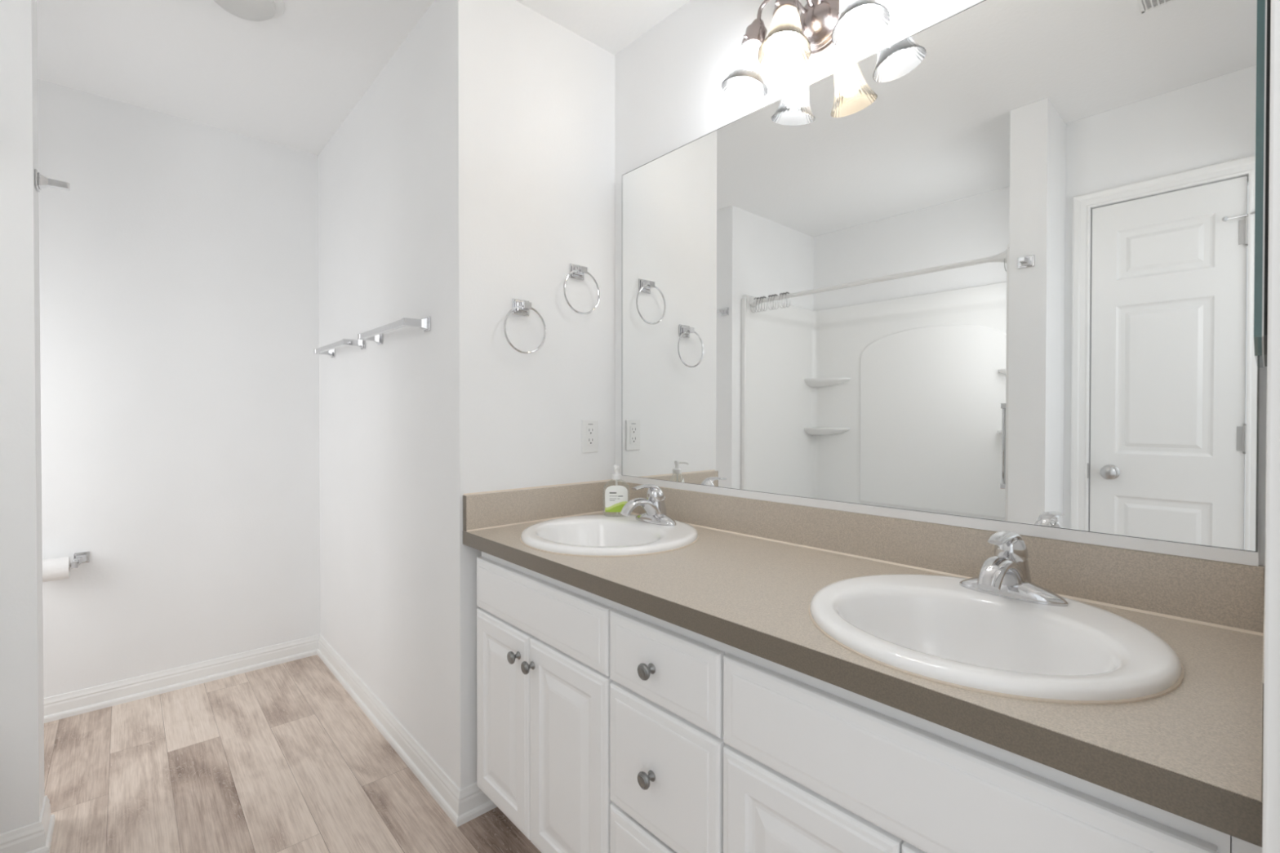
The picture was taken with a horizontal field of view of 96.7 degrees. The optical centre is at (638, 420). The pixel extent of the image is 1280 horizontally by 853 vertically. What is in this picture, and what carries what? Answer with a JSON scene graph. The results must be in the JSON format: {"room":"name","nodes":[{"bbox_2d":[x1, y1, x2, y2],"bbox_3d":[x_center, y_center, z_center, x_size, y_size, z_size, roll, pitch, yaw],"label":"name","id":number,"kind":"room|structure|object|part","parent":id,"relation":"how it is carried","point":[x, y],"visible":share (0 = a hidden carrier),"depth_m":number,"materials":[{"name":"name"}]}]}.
{"room":"bathroom","nodes":[
{"label":"bathroom","id":0,"kind":"room"},
{"bbox_2d":[0,0,44,834],"bbox_3d":[-1.977,-0.062,1.247,0.914,2.438,0.134,0,1,-42],"label":"wall partition","id":1,"kind":"structure","parent":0,"point":[22,791],"depth_m":1.49,"materials":[{"name":"paint"}]},
{"bbox_2d":[0,821,48,852],"bbox_3d":[-1.611,1.110,1.487,0.102,0.090,0.020,0,1,-42],"label":"baseboard","id":2,"kind":"structure","parent":1,"relation":"attached to","point":[29,838],"depth_m":1.49,"materials":[{"name":"white paint"}]},
{"bbox_2d":[39,795,54,852],"bbox_3d":[-1.632,1.109,1.571,0.020,0.090,0.172,0,1,-42],"label":"baseboard","id":3,"kind":"structure","parent":1,"relation":"attached to","point":[47,820],"depth_m":1.57,"materials":[{"name":"white paint"}]},
{"bbox_2d":[34,168,70,192],"bbox_3d":[-1.605,-0.649,1.562,0.066,0.046,0.058,0,1,-42],"label":"post","id":4,"kind":"object","parent":1,"relation":"attached to","point":[41,182],"visible":1,"depth_m":1.55,"materials":[{"name":"silver metal"}]},
{"bbox_3d":[-1.626,-0.649,1.543,0.010,0.046,0.058,0,1,-42],"label":"mounting plate","id":5,"kind":"part","parent":4,"relation":"part of","materials":[{"name":"silver metal"}]},
{"bbox_3d":[-1.602,-0.649,1.564,0.057,0.030,0.032,0,1,-42],"label":"post","id":6,"kind":"part","parent":4,"relation":"part of","materials":[{"name":"silver metal"}]},
{"bbox_2d":[37,79,319,697],"bbox_3d":[-2.307,-0.071,2.198,1.900,2.438,0.100,0,1,-42],"label":"wall","id":7,"kind":"structure","parent":0,"point":[179,260],"depth_m":2.42,"materials":[{"name":"paint"}]},
{"bbox_2d":[69,551,89,568],"bbox_3d":[-2.225,0.541,2.160,0.205,0.046,0.074,0,1,-42],"label":"paper holder","id":8,"kind":"object","parent":7,"relation":"attached to","point":[82,557],"visible":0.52,"depth_m":2.22,"materials":[{"name":"silver metal"}]},
{"bbox_2d":[42,556,70,582],"bbox_3d":[-2.209,0.561,2.141,0.100,0.082,0.082,0,1,-42],"label":"toilet paper","id":9,"kind":"object","parent":8,"relation":"on","point":[53,569],"visible":0.63,"depth_m":2.13,"materials":[{"name":"white paper"}]},
{"bbox_3d":[-2.168,0.545,2.206,0.029,0.037,0.071,0,1,-31],"label":"arm","id":10,"kind":"part","parent":8,"relation":"part of","materials":[{"name":"silver metal"}]},
{"bbox_3d":[-2.188,0.539,2.237,0.045,0.043,0.010,0,1,-42],"label":"mounting plate","id":11,"kind":"part","parent":8,"relation":"part of","materials":[{"name":"silver metal"}]},
{"bbox_2d":[43,634,319,723],"bbox_3d":[-2.230,1.103,2.199,1.801,0.090,0.020,0,1,-42],"label":"baseboard","id":12,"kind":"structure","parent":7,"relation":"attached to","point":[57,707],"depth_m":2.42,"materials":[{"name":"white paint"}]},
{"bbox_2d":[44,654,541,852],"bbox_3d":[-0.489,1.187,0.654,2.650,0.050,4.900,0,1,-42],"label":"floor","id":13,"kind":"structure","parent":0,"point":[281,757],"depth_m":1.82,"materials":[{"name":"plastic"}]},
{"bbox_2d":[476,551,1262,852],"bbox_3d":[0.239,0.759,1.234,0.580,0.797,1.523,0,1,-42],"label":"vanity cabinet","id":14,"kind":"object","parent":13,"relation":"on","point":[604,725],"visible":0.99,"depth_m":0.97,"materials":[{"name":"white wood"}]},
{"bbox_3d":[-0.364,0.791,1.524,0.018,0.509,0.284,0,1,-42],"label":"cabinet door","id":15,"kind":"part","parent":14,"relation":"part of","materials":[{"name":"white wood"}]},
{"bbox_3d":[-0.314,0.594,1.432,0.028,0.031,0.031,0,1,-42],"label":"knob","id":16,"kind":"part","parent":14,"relation":"part of","materials":[{"name":"grey metal"}]},
{"bbox_3d":[-0.269,0.598,1.383,0.028,0.031,0.031,0,1,-42],"label":"knob","id":17,"kind":"part","parent":14,"relation":"part of","materials":[{"name":"grey metal"}]},
{"bbox_3d":[-0.261,0.461,1.406,0.018,0.141,0.592,0,1,-42],"label":"false drawer","id":18,"kind":"part","parent":14,"relation":"part of","materials":[{"name":"white wood"}]},
{"bbox_3d":[-0.164,0.793,1.303,0.018,0.509,0.306,0,1,-42],"label":"cabinet door","id":19,"kind":"part","parent":14,"relation":"part of","materials":[{"name":"white wood"}]},
{"bbox_3d":[0.041,0.923,1.077,0.018,0.252,0.293,0,1,-42],"label":"drawer","id":20,"kind":"part","parent":14,"relation":"part of","materials":[{"name":"white wood"}]},
{"bbox_3d":[0.015,0.673,1.070,0.028,0.031,0.031,0,1,-42],"label":"knob","id":21,"kind":"part","parent":14,"relation":"part of","materials":[{"name":"grey metal"}]},
{"bbox_3d":[0.015,0.469,1.068,0.028,0.031,0.031,0,1,-42],"label":"knob","id":22,"kind":"part","parent":14,"relation":"part of","materials":[{"name":"grey metal"}]},
{"bbox_3d":[0.041,0.667,1.075,0.018,0.244,0.293,0,1,-42],"label":"drawer","id":23,"kind":"part","parent":14,"relation":"part of","materials":[{"name":"white wood"}]},
{"bbox_3d":[0.041,0.465,1.073,0.018,0.144,0.293,0,1,-42],"label":"drawer","id":24,"kind":"part","parent":14,"relation":"part of","materials":[{"name":"white wood"}]},
{"bbox_3d":[0.242,0.800,0.854,0.018,0.502,0.293,0,1,-42],"label":"cabinet door","id":25,"kind":"part","parent":14,"relation":"part of","materials":[{"name":"white wood"}]},
{"bbox_2d":[462,479,1265,847],"bbox_3d":[0.230,0.286,1.251,0.570,0.147,1.568,0,1,-42],"label":"countertop","id":26,"kind":"structure","parent":14,"relation":"on","point":[749,580],"depth_m":0.93,"materials":[{"name":"beige laminate"}]},
{"bbox_2d":[520,514,698,556],"bbox_3d":[-0.080,0.376,1.579,0.488,0.152,0.488,0,1,-42],"label":"washbasin","id":27,"kind":"object","parent":26,"relation":"in","point":[602,535],"visible":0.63,"depth_m":1.63,"materials":[{"name":"white ceramic"}]},
{"bbox_2d":[604,465,627,514],"bbox_3d":[-0.070,0.218,1.782,0.076,0.158,0.071,0,1,-42],"label":"soap bottle","id":28,"kind":"object","parent":26,"relation":"on","point":[615,496],"visible":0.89,"depth_m":1.76,"materials":[{"name":"white plastic"}]},
{"bbox_2d":[620,484,676,526],"bbox_3d":[0.016,0.242,1.674,0.162,0.114,0.146,0,1,-13],"label":"faucet","id":29,"kind":"object","parent":26,"relation":"on","point":[654,506],"visible":1,"depth_m":1.65,"materials":[{"name":"silver metal"}]},
{"bbox_3d":[0.007,0.257,1.644,0.142,0.069,0.047,0,1,-42],"label":"spout","id":30,"kind":"part","parent":29,"relation":"part of","materials":[{"name":"silver metal"}]},
{"bbox_3d":[0.027,0.212,1.662,0.111,0.054,0.051,0,1,-42],"label":"handle","id":31,"kind":"part","parent":29,"relation":"part of","materials":[{"name":"silver metal"}]},
{"bbox_2d":[808,573,1184,704],"bbox_3d":[0.522,0.382,0.899,0.488,0.152,0.488,0,1,-42],"label":"washbasin","id":32,"kind":"object","parent":26,"relation":"in","point":[935,628],"visible":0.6,"depth_m":0.89,"materials":[{"name":"white ceramic"}]},
{"bbox_2d":[959,530,1068,606],"bbox_3d":[0.621,0.249,0.994,0.162,0.114,0.146,0,1,-13],"label":"faucet","id":33,"kind":"object","parent":26,"relation":"on","point":[1006,574],"visible":1,"depth_m":0.97,"materials":[{"name":"silver metal"}]},
{"bbox_3d":[0.612,0.263,0.963,0.142,0.069,0.047,0,1,-42],"label":"spout","id":34,"kind":"part","parent":33,"relation":"part of","materials":[{"name":"silver metal"}]},
{"bbox_3d":[0.632,0.219,0.982,0.111,0.054,0.051,0,1,-42],"label":"handle","id":35,"kind":"part","parent":33,"relation":"part of","materials":[{"name":"silver metal"}]},
{"bbox_3d":[0.439,0.802,0.637,0.018,0.502,0.286,0,1,-42],"label":"cabinet door","id":36,"kind":"part","parent":14,"relation":"part of","materials":[{"name":"white wood"}]},
{"bbox_3d":[0.339,0.470,0.744,0.018,0.147,0.582,0,1,-42],"label":"false drawer","id":37,"kind":"part","parent":14,"relation":"part of","materials":[{"name":"white wood"}]},
{"bbox_2d":[36,0,689,155],"bbox_3d":[-0.998,-1.311,1.193,2.650,0.060,3.384,0,1,-42],"label":"ceiling","id":38,"kind":"structure","parent":0,"point":[291,80],"depth_m":1.98,"materials":[{"name":"white paint"}]},
{"bbox_2d":[213,0,284,21],"bbox_3d":[-1.193,-1.263,1.715,0.216,0.044,0.216,0,1,-42],"label":"ceiling light","id":39,"kind":"object","parent":38,"relation":"attached to","point":[248,10],"visible":1,"depth_m":1.73,"materials":[{"name":"white glass"}]},
{"bbox_2d":[317,0,491,789],"bbox_3d":[-1.038,-0.072,2.286,0.100,2.438,1.673,0,1,-42],"label":"wall","id":40,"kind":"structure","parent":0,"point":[405,420],"depth_m":1.89,"materials":[{"name":"paint"}]},
{"bbox_2d":[313,338,365,358],"bbox_3d":[-1.273,-0.308,2.410,0.078,0.046,0.486,0,1,-42],"label":"towel bar","id":41,"kind":"object","parent":40,"relation":"attached to","point":[329,349],"visible":0.86,"depth_m":2.30,"materials":[{"name":"silver metal"}]},
{"bbox_3d":[-1.425,-0.310,2.571,0.068,0.032,0.028,0,1,-42],"label":"post","id":42,"kind":"part","parent":41,"relation":"part of","materials":[{"name":"silver metal"}]},
{"bbox_3d":[-1.397,-0.310,2.597,0.011,0.046,0.044,0,1,-42],"label":"mounting plate","id":43,"kind":"part","parent":41,"relation":"part of","materials":[{"name":"silver metal"}]},
{"bbox_3d":[-1.129,-0.307,2.243,0.068,0.032,0.028,0,1,-42],"label":"post","id":44,"kind":"part","parent":41,"relation":"part of","materials":[{"name":"silver metal"}]},
{"bbox_3d":[-1.100,-0.307,2.269,0.011,0.046,0.044,0,1,-42],"label":"mounting plate","id":45,"kind":"part","parent":41,"relation":"part of","materials":[{"name":"silver metal"}]},
{"bbox_2d":[316,634,460,826],"bbox_3d":[-1.042,1.103,2.213,0.020,0.090,1.593,0,1,-42],"label":"baseboard","id":46,"kind":"structure","parent":40,"relation":"attached to","point":[442,788],"depth_m":1.99,"materials":[{"name":"white paint"}]},
{"bbox_2d":[357,315,430,345],"bbox_3d":[-0.842,-0.304,1.934,0.078,0.046,0.486,0,1,-42],"label":"towel bar","id":47,"kind":"object","parent":40,"relation":"attached to","point":[375,335],"visible":1,"depth_m":1.82,"materials":[{"name":"silver metal"}]},
{"bbox_3d":[-0.994,-0.306,2.095,0.068,0.032,0.028,0,1,-42],"label":"post","id":48,"kind":"part","parent":47,"relation":"part of","materials":[{"name":"silver metal"}]},
{"bbox_3d":[-0.966,-0.306,2.121,0.011,0.046,0.044,0,1,-42],"label":"mounting plate","id":49,"kind":"part","parent":47,"relation":"part of","materials":[{"name":"silver metal"}]},
{"bbox_3d":[-0.697,-0.303,1.767,0.068,0.032,0.028,0,1,-42],"label":"post","id":50,"kind":"part","parent":47,"relation":"part of","materials":[{"name":"silver metal"}]},
{"bbox_3d":[-0.669,-0.303,1.793,0.011,0.046,0.044,0,1,-42],"label":"mounting plate","id":51,"kind":"part","parent":47,"relation":"part of","materials":[{"name":"silver metal"}]},
{"bbox_2d":[490,0,614,490],"bbox_3d":[-0.259,-0.068,1.931,0.579,2.438,0.100,0,1,-42],"label":"wall","id":52,"kind":"structure","parent":0,"point":[553,88],"depth_m":1.83,"materials":[{"name":"paint"}]},
{"bbox_2d":[457,782,497,826],"bbox_3d":[-0.411,1.108,1.724,0.298,0.090,0.020,0,1,-42],"label":"baseboard","id":53,"kind":"structure","parent":52,"relation":"attached to","point":[473,802],"depth_m":1.66,"materials":[{"name":"white paint"}]},
{"bbox_2d":[503,298,546,353],"bbox_3d":[-0.353,-0.288,1.744,0.147,0.169,0.046,0,1,-42],"label":"towel ring","id":54,"kind":"object","parent":52,"relation":"attached to","point":[519,307],"visible":1,"depth_m":1.74,"materials":[{"name":"silver metal"}]},
{"bbox_3d":[-0.363,-0.349,1.758,0.058,0.047,0.011,0,1,-42],"label":"mounting plate","id":55,"kind":"part","parent":54,"relation":"part of","materials":[{"name":"silver metal"}]},
{"bbox_3d":[-0.348,-0.349,1.742,0.032,0.026,0.036,0,1,-42],"label":"post","id":56,"kind":"part","parent":54,"relation":"part of","materials":[{"name":"silver metal"}]},
{"bbox_2d":[563,263,599,314],"bbox_3d":[-0.196,-0.434,1.886,0.147,0.169,0.046,0,1,-42],"label":"towel ring","id":57,"kind":"object","parent":52,"relation":"attached to","point":[576,272],"visible":1,"depth_m":1.88,"materials":[{"name":"silver metal"}]},
{"bbox_3d":[-0.205,-0.496,1.900,0.058,0.047,0.011,0,1,-42],"label":"mounting plate","id":58,"kind":"part","parent":57,"relation":"part of","materials":[{"name":"silver metal"}]},
{"bbox_3d":[-0.190,-0.495,1.883,0.032,0.026,0.036,0,1,-42],"label":"post","id":59,"kind":"part","parent":57,"relation":"part of","materials":[{"name":"silver metal"}]},
{"bbox_2d":[582,419,598,453],"bbox_3d":[-0.165,0.053,1.943,0.068,0.111,0.008,0,1,-42],"label":"wall outlet","id":60,"kind":"object","parent":52,"relation":"attached to","point":[589,427],"visible":1,"depth_m":1.94,"materials":[{"name":"white plastic"}]},
{"bbox_2d":[586,426,594,446],"bbox_3d":[-0.164,0.053,1.942,0.033,0.067,0.003,0,1,-42],"label":"receptacle","id":61,"kind":"object","parent":60,"relation":"attached to","point":[590,429],"depth_m":1.94,"materials":[{"name":"grey plastic"}]},
{"bbox_2d":[614,0,1266,565],"bbox_3d":[0.518,-0.064,1.430,0.100,2.438,1.684,0,1,-42],"label":"wall","id":62,"kind":"structure","parent":0,"point":[669,95],"depth_m":1.71,"materials":[{"name":"paint"}]},
{"bbox_2d":[721,0,890,100],"bbox_3d":[0.381,-0.938,1.337,0.247,0.248,0.395,0,1,-23],"label":"vanity light","id":63,"kind":"object","parent":62,"relation":"attached to","point":[820,24],"visible":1,"depth_m":1.35,"materials":[{"name":"white glass"}]},
{"bbox_3d":[0.268,-0.886,1.440,0.119,0.122,0.117,0,1,-42],"label":"lamp shade","id":64,"kind":"part","parent":63,"relation":"part of","materials":[{"name":"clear glass"}]},
{"bbox_3d":[0.277,-0.899,1.435,0.051,0.080,0.051,0,1,-42],"label":"bulb","id":65,"kind":"part","parent":63,"relation":"part of","materials":[{"name":"white glass"}]},
{"bbox_3d":[0.358,-1.022,1.402,0.134,0.068,0.035,0,1,9],"label":"arm","id":66,"kind":"part","parent":63,"relation":"part of","materials":[{"name":"silver metal"}]},
{"bbox_3d":[0.329,-0.880,1.292,0.116,0.131,0.119,0,1,-42],"label":"lamp shade","id":67,"kind":"part","parent":63,"relation":"part of","materials":[{"name":"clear glass"}]},
{"bbox_3d":[0.335,-0.897,1.305,0.051,0.080,0.051,0,1,-42],"label":"bulb","id":68,"kind":"part","parent":63,"relation":"part of","materials":[{"name":"white glass"}]},
{"bbox_3d":[0.390,-1.023,1.359,0.114,0.071,0.015,0,1,-35],"label":"arm","id":69,"kind":"part","parent":63,"relation":"part of","materials":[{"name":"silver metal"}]},
{"bbox_3d":[0.475,-0.906,1.238,0.051,0.080,0.051,0,1,-42],"label":"bulb","id":70,"kind":"part","parent":63,"relation":"part of","materials":[{"name":"white glass"}]},
{"bbox_3d":[0.478,-0.892,1.227,0.119,0.124,0.117,0,1,-42],"label":"lamp shade","id":71,"kind":"part","parent":63,"relation":"part of","materials":[{"name":"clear glass"}]},
{"bbox_2d":[614,480,1264,632],"bbox_3d":[0.436,0.268,1.434,0.020,0.102,1.533,0,1,-42],"label":"backsplash","id":72,"kind":"structure","parent":62,"relation":"attached to","point":[1231,594],"depth_m":1.08,"materials":[{"name":"beige laminate"}]},
{"bbox_2d":[620,0,1259,566],"bbox_3d":[0.444,-0.312,1.419,0.021,1.056,1.495,0,1,-42],"label":"vanity mirror","id":73,"kind":"object","parent":62,"relation":"attached to","point":[992,268],"visible":0.92,"depth_m":1.14,"materials":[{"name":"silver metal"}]},
{"bbox_3d":[0.345,-0.053,0.216,1.786,2.438,0.115,0,1,-42],"label":"wall","id":74,"kind":"structure","parent":0,"visible":0},
{"bbox_2d":[1253,0,1271,368],"bbox_3d":[0.764,-0.414,0.686,0.370,0.687,0.024,0,1,-42],"label":"mirror","id":75,"kind":"object","parent":74,"relation":"attached to","point":[1264,6],"visible":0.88,"depth_m":0.57,"materials":[{"name":"teal glass"}]},
{"bbox_3d":[0.758,-0.414,0.692,0.370,0.687,0.005,0,1,-42],"label":"glass","id":76,"kind":"part","parent":75,"relation":"part of","materials":[{"name":"grey"}]},
{"bbox_2d":[1262,0,1279,852],"bbox_3d":[0.115,0.108,0.018,1.175,2.120,0.130,0,1,-42],"label":"door frame","id":77,"kind":"structure","parent":74,"relation":"attached to","point":[1271,744],"depth_m":0.42,"materials":[{"name":"white paint"}]}
]}

